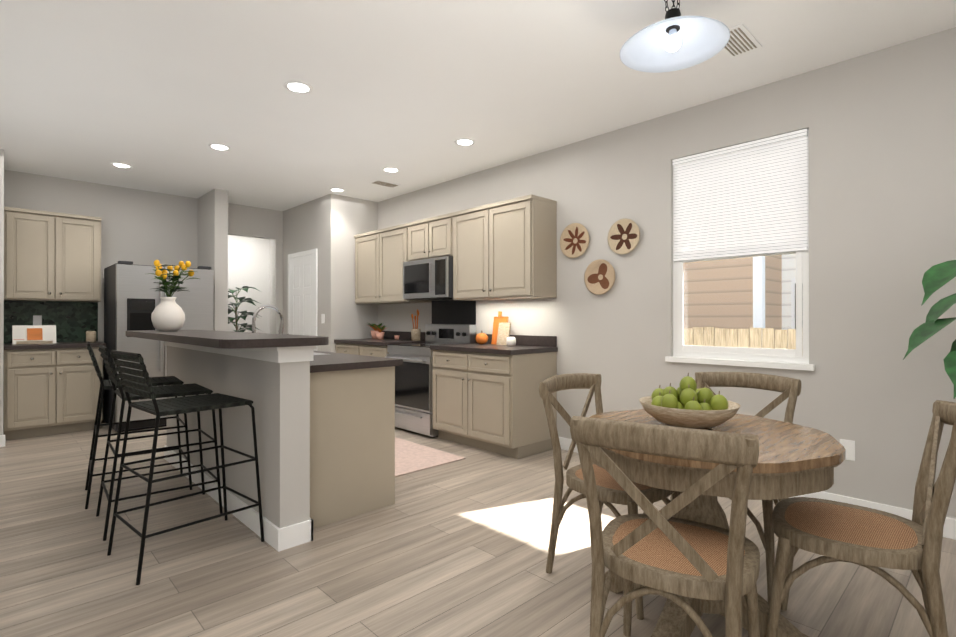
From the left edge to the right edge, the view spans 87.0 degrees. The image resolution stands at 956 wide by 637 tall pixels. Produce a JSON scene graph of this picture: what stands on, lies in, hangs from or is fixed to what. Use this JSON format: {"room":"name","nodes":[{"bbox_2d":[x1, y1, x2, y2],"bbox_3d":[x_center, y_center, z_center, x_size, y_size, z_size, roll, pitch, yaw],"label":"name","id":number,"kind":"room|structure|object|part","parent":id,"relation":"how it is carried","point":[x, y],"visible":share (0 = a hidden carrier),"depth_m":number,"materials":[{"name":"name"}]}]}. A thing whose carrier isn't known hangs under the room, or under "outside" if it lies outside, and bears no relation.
{"room":"dining room and kitchen","nodes":[
{"label":"dining room and kitchen","id":0,"kind":"room"},
{"bbox_2d":[0,149,3,434],"bbox_3d":[-4.717,-0.179,4.911,0.130,2.740,0.850,0,0,-44],"label":"wall","id":1,"kind":"structure","parent":0,"point":[1,277],"depth_m":4.64,"materials":[{"name":"paint"}]},
{"bbox_2d":[4,170,282,420],"bbox_3d":[-3.943,-0.175,6.328,3.210,2.740,0.120,0,0,-44],"label":"wall","id":2,"kind":"structure","parent":0,"point":[142,227],"depth_m":6.09,"materials":[{"name":"paint"}]},
{"bbox_2d":[4,300,97,342],"bbox_3d":[-4.669,0.047,5.535,0.795,0.449,0.015,0,0,-44],"label":"tile backsplash","id":3,"kind":"structure","parent":2,"relation":"attached to","point":[74,321],"depth_m":5.57,"materials":[{"name":"green tile"}]},
{"bbox_2d":[4,207,101,301],"bbox_3d":[-4.544,-0.640,5.400,0.785,0.925,0.380,0,0,-44],"label":"upper cabinet","id":4,"kind":"object","parent":2,"relation":"attached to","point":[52,256],"visible":0.98,"depth_m":5.26,"materials":[{"name":"paint"}]},
{"bbox_2d":[198,189,227,330],"bbox_3d":[-3.384,-0.175,6.381,0.150,2.740,0.820,0,0,-44],"label":"wall","id":5,"kind":"structure","parent":0,"point":[213,229],"depth_m":6.11,"materials":[{"name":"paint"}]},
{"bbox_2d":[228,235,269,332],"bbox_3d":[-4.102,-0.170,8.534,1.800,2.740,0.120,0,0,-44],"label":"wall","id":6,"kind":"structure","parent":0,"point":[250,261],"depth_m":8.63,"materials":[{"name":"paint"}]},
{"bbox_2d":[269,239,272,333],"bbox_3d":[-3.066,-0.170,8.337,0.120,2.740,1.560,0,0,-44],"label":"wall","id":7,"kind":"structure","parent":0,"point":[271,241],"depth_m":8.82,"materials":[{"name":"paint"}]},
{"bbox_2d":[283,195,325,351],"bbox_3d":[-2.331,-0.174,6.880,0.120,2.740,1.320,0,0,-44],"label":"wall","id":8,"kind":"structure","parent":0,"point":[304,226],"depth_m":6.70,"materials":[{"name":"paint"}]},
{"bbox_2d":[288,248,317,350],"bbox_3d":[-2.411,0.151,6.816,0.080,2.090,0.880,0,0,-44],"label":"door","id":9,"kind":"structure","parent":8,"relation":"in","point":[302,289],"depth_m":6.80,"materials":[{"name":"white wood"}]},
{"bbox_2d":[321,314,324,322],"bbox_3d":[-1.975,0.015,6.419,0.006,0.120,0.080,0,0,-44],"label":"electrical outlet plate","id":10,"kind":"object","parent":8,"relation":"attached to","point":[322,315],"depth_m":6.41,"materials":[{"name":"white plastic"}]},
{"bbox_2d":[326,194,377,352],"bbox_3d":[-1.630,-0.175,6.556,0.680,2.740,0.120,0,0,-44],"label":"wall","id":11,"kind":"structure","parent":0,"point":[347,220],"depth_m":6.42,"materials":[{"name":"paint"}]},
{"bbox_2d":[0,420,955,636],"bbox_3d":[-2.104,1.235,2.668,7.050,0.100,11.900,0,0,-44],"label":"floor","id":12,"kind":"structure","parent":0,"point":[458,548],"depth_m":2.39,"materials":[{"name":"brown wood"}]},
{"bbox_2d":[3,341,105,439],"bbox_3d":[-4.449,0.732,5.301,0.790,0.920,0.650,0,0,-44],"label":"base cabinet","id":13,"kind":"object","parent":12,"relation":"on","point":[51,389],"visible":0.88,"depth_m":5.06,"materials":[{"name":"paint"}]},
{"bbox_2d":[12,325,55,344],"bbox_3d":[-4.580,0.176,5.208,0.340,0.190,0.130,0,0,-44],"label":"cookbook stand","id":14,"kind":"object","parent":13,"relation":"on","point":[33,334],"visible":0.96,"depth_m":5.18,"materials":[{"name":"paper"}]},
{"bbox_2d":[86,331,95,342],"bbox_3d":[-4.218,0.209,5.494,0.090,0.125,0.090,0,0,-44],"label":"jar","id":15,"kind":"object","parent":13,"relation":"on","point":[90,336],"visible":0.96,"depth_m":5.46,"materials":[{"name":"beige ceramic"}]},
{"bbox_2d":[85,342,191,508],"bbox_3d":[-2.336,0.676,3.473,0.586,1.023,0.453,0,0,-38],"label":"bar stool","id":16,"kind":"object","parent":12,"relation":"on","point":[155,381],"visible":0.65,"depth_m":3.43,"materials":[{"name":"black metal"}]},
{"bbox_2d":[104,261,213,431],"bbox_3d":[-3.620,0.306,5.732,0.910,1.775,0.886,0,0,-44],"label":"refrigerator","id":17,"kind":"object","parent":12,"relation":"on","point":[132,299],"visible":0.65,"depth_m":5.35,"materials":[{"name":"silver metal"}]},
{"bbox_2d":[96,345,222,540],"bbox_3d":[-1.914,0.675,3.034,0.608,1.023,0.481,0,0,-44],"label":"bar stool","id":18,"kind":"object","parent":12,"relation":"on","point":[176,390],"visible":0.85,"depth_m":2.99,"materials":[{"name":"black metal"}]},
{"bbox_2d":[107,350,263,584],"bbox_3d":[-1.491,0.674,2.594,0.453,1.023,0.586,0,0,40],"label":"bar stool","id":19,"kind":"object","parent":12,"relation":"on","point":[140,386],"visible":1,"depth_m":2.51,"materials":[{"name":"black metal"}]},
{"bbox_2d":[228,286,261,331],"bbox_3d":[-3.586,0.367,7.489,0.732,1.661,0.735,0,0,-44],"label":"potted plant","id":20,"kind":"object","parent":12,"relation":"on","point":[243,313],"visible":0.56,"depth_m":7.48,"materials":[{"name":"green plant"}]},
{"bbox_2d":[164,336,402,551],"bbox_3d":[-1.520,0.667,3.696,0.854,1.041,2.358,0,0,-44],"label":"kitchen island","id":21,"kind":"object","parent":12,"relation":"on","point":[325,428],"depth_m":2.93,"materials":[{"name":"paint"}]},
{"bbox_2d":[126,330,328,348],"bbox_3d":[-1.823,0.138,3.392,0.545,0.067,2.510,0,0,-44],"label":"island countertop","id":22,"kind":"structure","parent":21,"relation":"on","point":[209,339],"depth_m":2.63,"materials":[{"name":"grey stone"}]},
{"bbox_2d":[149,260,199,330],"bbox_3d":[-2.392,-0.172,3.949,0.366,0.555,0.397,0,0,-44],"label":"vase","id":23,"kind":"object","parent":22,"relation":"on","point":[168,314],"visible":1,"depth_m":3.86,"materials":[{"name":"white ceramic"}]},
{"bbox_2d":[334,331,424,357],"bbox_3d":[-1.177,0.684,6.100,0.650,1.020,1.155,0,0,-44],"label":"base cabinet","id":24,"kind":"object","parent":12,"relation":"on","point":[371,347],"depth_m":5.99,"materials":[{"name":"paint"}]},
{"bbox_2d":[367,322,399,339],"bbox_3d":[-1.239,0.167,6.330,0.341,0.213,0.559,0,0,-44],"label":"potted plant","id":25,"kind":"object","parent":24,"relation":"on","point":[377,333],"visible":1,"depth_m":6.22,"materials":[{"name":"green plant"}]},
{"bbox_2d":[411,309,420,340],"bbox_3d":[-0.724,0.088,5.873,0.110,0.368,0.108,0,0,-44],"label":"utensils","id":26,"kind":"object","parent":24,"relation":"on","point":[415,333],"visible":1,"depth_m":5.84,"materials":[{"name":"brown wood"}]},
{"bbox_2d":[395,437,464,476],"bbox_3d":[-0.952,1.185,4.506,0.860,0.008,1.550,0,0,-44],"label":"area rug","id":27,"kind":"object","parent":12,"relation":"on","point":[410,457],"visible":0.27,"depth_m":4.25,"materials":[{"name":"fabric"}]},
{"bbox_2d":[385,324,475,436],"bbox_3d":[-0.527,0.635,5.395,0.681,1.115,0.752,0,0,-44],"label":"range","id":28,"kind":"object","parent":12,"relation":"on","point":[414,393],"visible":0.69,"depth_m":5.18,"materials":[{"name":"silver metal"}]},
{"bbox_2d":[430,334,557,458],"bbox_3d":[0.123,0.681,4.749,0.650,1.020,1.068,0,0,-44],"label":"base cabinet","id":29,"kind":"object","parent":12,"relation":"on","point":[486,397],"depth_m":4.44,"materials":[{"name":"paint"}]},
{"bbox_2d":[539,373,679,619],"bbox_3d":[0.607,0.735,2.324,0.490,0.904,0.560,0,0,-44],"label":"dining chair","id":30,"kind":"object","parent":12,"relation":"on","point":[610,489],"visible":0.44,"depth_m":2.30,"materials":[{"name":"brown wood"}]},
{"bbox_2d":[570,416,759,636],"bbox_3d":[0.595,0.732,1.544,0.490,0.904,0.560,0,0,32],"label":"dining chair","id":31,"kind":"object","parent":12,"relation":"on","point":[663,552],"visible":1,"depth_m":1.41,"materials":[{"name":"brown wood"}]},
{"bbox_2d":[590,409,845,636],"bbox_3d":[0.863,0.809,1.958,0.916,0.748,0.916,0,0,-44],"label":"dining table","id":32,"kind":"object","parent":12,"relation":"on","point":[795,460],"visible":0.56,"depth_m":1.71,"materials":[{"name":"brown wood"}]},
{"bbox_2d":[639,373,740,428],"bbox_3d":[0.843,0.328,2.023,0.376,0.213,0.376,0,0,-44],"label":"fruit bowl","id":33,"kind":"object","parent":32,"relation":"on","point":[687,403],"visible":1,"depth_m":1.93,"materials":[{"name":"brown wood"}]},
{"bbox_2d":[670,372,800,603],"bbox_3d":[1.216,0.735,2.400,0.490,0.904,0.560,0,0,41],"label":"dining chair","id":34,"kind":"object","parent":12,"relation":"on","point":[787,387],"visible":0.19,"depth_m":2.45,"materials":[{"name":"brown wood"}]},
{"bbox_2d":[766,400,955,636],"bbox_3d":[1.324,0.733,1.721,0.560,0.904,0.490,0,0,37],"label":"dining chair","id":35,"kind":"object","parent":12,"relation":"on","point":[873,540],"visible":1,"depth_m":1.66,"materials":[{"name":"brown wood"}]},
{"bbox_2d":[0,0,955,210],"bbox_3d":[-2.104,-1.605,2.675,7.050,0.100,11.900,0,0,-44],"label":"ceiling","id":36,"kind":"structure","parent":0,"point":[159,96],"depth_m":3.29,"materials":[{"name":"paint"}]},
{"bbox_2d":[110,162,132,168],"bbox_3d":[-3.624,-1.545,5.127,0.189,0.007,0.189,0,0,40],"label":"recessed light","id":37,"kind":"object","parent":36,"relation":"in","point":[120,165],"depth_m":5.13,"materials":[{"name":"white plastic"}]},
{"bbox_2d":[208,143,230,150],"bbox_3d":[-2.347,-1.546,4.579,0.189,0.007,0.189,0,0,40],"label":"recessed light","id":38,"kind":"object","parent":36,"relation":"in","point":[221,147],"depth_m":4.58,"materials":[{"name":"white plastic"}]},
{"bbox_2d":[283,80,312,93],"bbox_3d":[-1.210,-1.549,3.397,0.189,0.007,0.189,0,0,7],"label":"recessed light","id":39,"kind":"object","parent":36,"relation":"in","point":[298,87],"depth_m":3.39,"materials":[{"name":"white plastic"}]},
{"bbox_2d":[329,188,344,191],"bbox_3d":[-1.702,-1.542,6.101,0.189,0.007,0.189,0,0,10],"label":"recessed light","id":40,"kind":"object","parent":36,"relation":"in","point":[331,189],"depth_m":6.08,"materials":[{"name":"white plastic"}]},
{"bbox_2d":[369,180,399,187],"bbox_3d":[-1.071,-1.542,5.820,0.320,0.009,0.170,0,0,-44],"label":"ceiling vent","id":41,"kind":"object","parent":36,"relation":"in","point":[378,182],"depth_m":5.79,"materials":[{"name":"white metal"}]},
{"bbox_2d":[382,167,399,172],"bbox_3d":[-0.912,-1.545,5.280,0.189,0.007,0.189,0,0,40],"label":"recessed light","id":42,"kind":"object","parent":36,"relation":"in","point":[386,169],"depth_m":5.26,"materials":[{"name":"white plastic"}]},
{"bbox_2d":[454,138,475,145],"bbox_3d":[-0.115,-1.547,4.451,0.189,0.007,0.189,0,0,40],"label":"recessed light","id":43,"kind":"object","parent":36,"relation":"in","point":[462,141],"depth_m":4.45,"materials":[{"name":"white plastic"}]},
{"bbox_2d":[620,0,729,72],"bbox_3d":[0.868,-1.371,2.246,0.458,0.368,0.458,0,0,-44],"label":"pendant light","id":44,"kind":"object","parent":36,"relation":"hanging from","point":[674,40],"visible":1,"depth_m":2.28,"materials":[{"name":"white metal"}]},
{"bbox_3d":[0.868,-1.232,2.246,0.068,0.091,0.066,0,0,-44],"label":"pendant bulb","id":45,"kind":"part","parent":44,"relation":"part of","materials":[{"name":"white glass"}]},
{"bbox_2d":[722,24,761,57],"bbox_3d":[1.452,-1.550,2.836,0.320,0.009,0.170,0,0,-44],"label":"ceiling vent","id":46,"kind":"object","parent":36,"relation":"in","point":[742,40],"depth_m":2.84,"materials":[{"name":"white metal"}]},
{"bbox_2d":[378,27,955,518],"bbox_3d":[0.382,-0.179,5.064,0.150,2.740,11.900,0,0,-44],"label":"wall","id":47,"kind":"structure","parent":0,"point":[880,125],"depth_m":3.12,"materials":[{"name":"paint"}]},
{"bbox_2d":[354,223,431,304],"bbox_3d":[-1.068,-0.618,6.206,0.350,0.884,1.157,0,0,-44],"label":"upper cabinet","id":48,"kind":"object","parent":47,"relation":"attached to","point":[380,255],"depth_m":6.06,"materials":[{"name":"paint"}]},
{"bbox_2d":[406,213,449,261],"bbox_3d":[-0.404,-0.845,5.516,0.350,0.434,0.760,0,0,-44],"label":"upper cabinet","id":49,"kind":"object","parent":47,"relation":"attached to","point":[428,238],"depth_m":5.40,"materials":[{"name":"paint"}]},
{"bbox_2d":[403,256,452,299],"bbox_3d":[-0.445,-0.410,5.476,0.464,0.424,0.754,0,0,-44],"label":"microwave","id":50,"kind":"object","parent":49,"relation":"attached to","point":[428,279],"visible":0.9,"depth_m":5.28,"materials":[{"name":"silver metal"}]},
{"bbox_2d":[432,300,475,323],"bbox_3d":[-0.282,-0.062,5.632,0.011,0.270,0.740,0,0,-44],"label":"backsplash","id":51,"kind":"structure","parent":47,"relation":"attached to","point":[453,311],"depth_m":5.61,"materials":[{"name":"black tile"}]},
{"bbox_2d":[450,194,556,300],"bbox_3d":[0.227,-0.622,4.861,0.350,0.884,1.058,0,0,-44],"label":"upper cabinet","id":52,"kind":"object","parent":47,"relation":"attached to","point":[504,250],"depth_m":4.60,"materials":[{"name":"paint"}]},
{"bbox_2d":[560,223,588,257],"bbox_3d":[0.854,-0.675,4.437,0.034,0.310,0.310,0,0,-44],"label":"art","id":53,"kind":"object","parent":47,"relation":"attached to","point":[574,240],"visible":0.92,"depth_m":4.44},
{"bbox_2d":[584,259,614,294],"bbox_3d":[1.031,-0.341,4.252,0.034,0.300,0.300,0,0,-44],"label":"art","id":54,"kind":"object","parent":47,"relation":"attached to","point":[599,276],"visible":0.98,"depth_m":4.26},
{"bbox_2d":[608,218,639,253],"bbox_3d":[1.187,-0.656,4.091,0.034,0.290,0.290,0,0,-44],"label":"art","id":55,"kind":"object","parent":47,"relation":"attached to","point":[623,236],"visible":1,"depth_m":4.09},
{"bbox_2d":[665,129,814,370],"bbox_3d":[1.806,-0.435,3.534,0.140,1.535,0.960,0,0,-44],"label":"window","id":56,"kind":"structure","parent":47,"relation":"in","point":[793,359],"depth_m":3.45,"materials":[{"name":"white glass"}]},
{"bbox_2d":[672,128,807,261],"bbox_3d":[1.800,-0.813,3.530,0.055,0.771,0.876,0,0,-44],"label":"window blind","id":57,"kind":"object","parent":56,"relation":"attached to","point":[747,198],"visible":1,"depth_m":3.48,"materials":[{"name":"white fabric"}]},
{"bbox_2d":[559,437,955,539],"bbox_3d":[2.590,1.130,2.647,0.014,0.110,5.360,0,0,-44],"label":"baseboard","id":58,"kind":"structure","parent":47,"relation":"attached to","point":[949,529],"depth_m":2.95,"materials":[{"name":"white wood"}]},
{"bbox_2d":[840,439,854,460],"bbox_3d":[2.223,0.796,3.034,0.006,0.120,0.075,0,0,-44],"label":"electrical outlet plate","id":59,"kind":"object","parent":47,"relation":"attached to","point":[849,446],"depth_m":3.02,"materials":[{"name":"white plastic"}]},
{"label":"outside","id":60,"kind":"structure","parent":0,"visible":0},
{"bbox_3d":[7.328,1.647,16.668,25.940,0.050,30.000,0,0,-44],"label":"ground","id":61,"kind":"structure","parent":60,"visible":0},
{"bbox_2d":[683,327,802,355],"bbox_3d":[1.470,0.863,8.336,0.060,1.475,22.112,0,0,-44],"label":"fence","id":62,"kind":"object","parent":61,"relation":"on","point":[780,342],"depth_m":6.36,"materials":[{"name":"brown wood"}]},
{"bbox_2d":[683,253,802,348],"bbox_3d":[7.723,-1.590,12.199,7.580,6.400,25.000,0,0,-44],"label":"house","id":63,"kind":"structure","parent":61,"relation":"on","point":[753,316],"depth_m":10.00,"materials":[{"name":"beige wood"}]},
{"bbox_3d":[2.330,0.929,2.106,0.410,0.510,0.410,0,0,-44],"label":"side table","id":64,"kind":"object","parent":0,"visible":0},
{"bbox_2d":[903,260,955,398],"bbox_3d":[2.117,0.140,1.983,0.883,1.065,0.663,0,0,-44],"label":"plant","id":65,"kind":"object","parent":64,"relation":"on","point":[936,277],"visible":1,"depth_m":2.09,"materials":[{"name":"green plant"}]}
]}

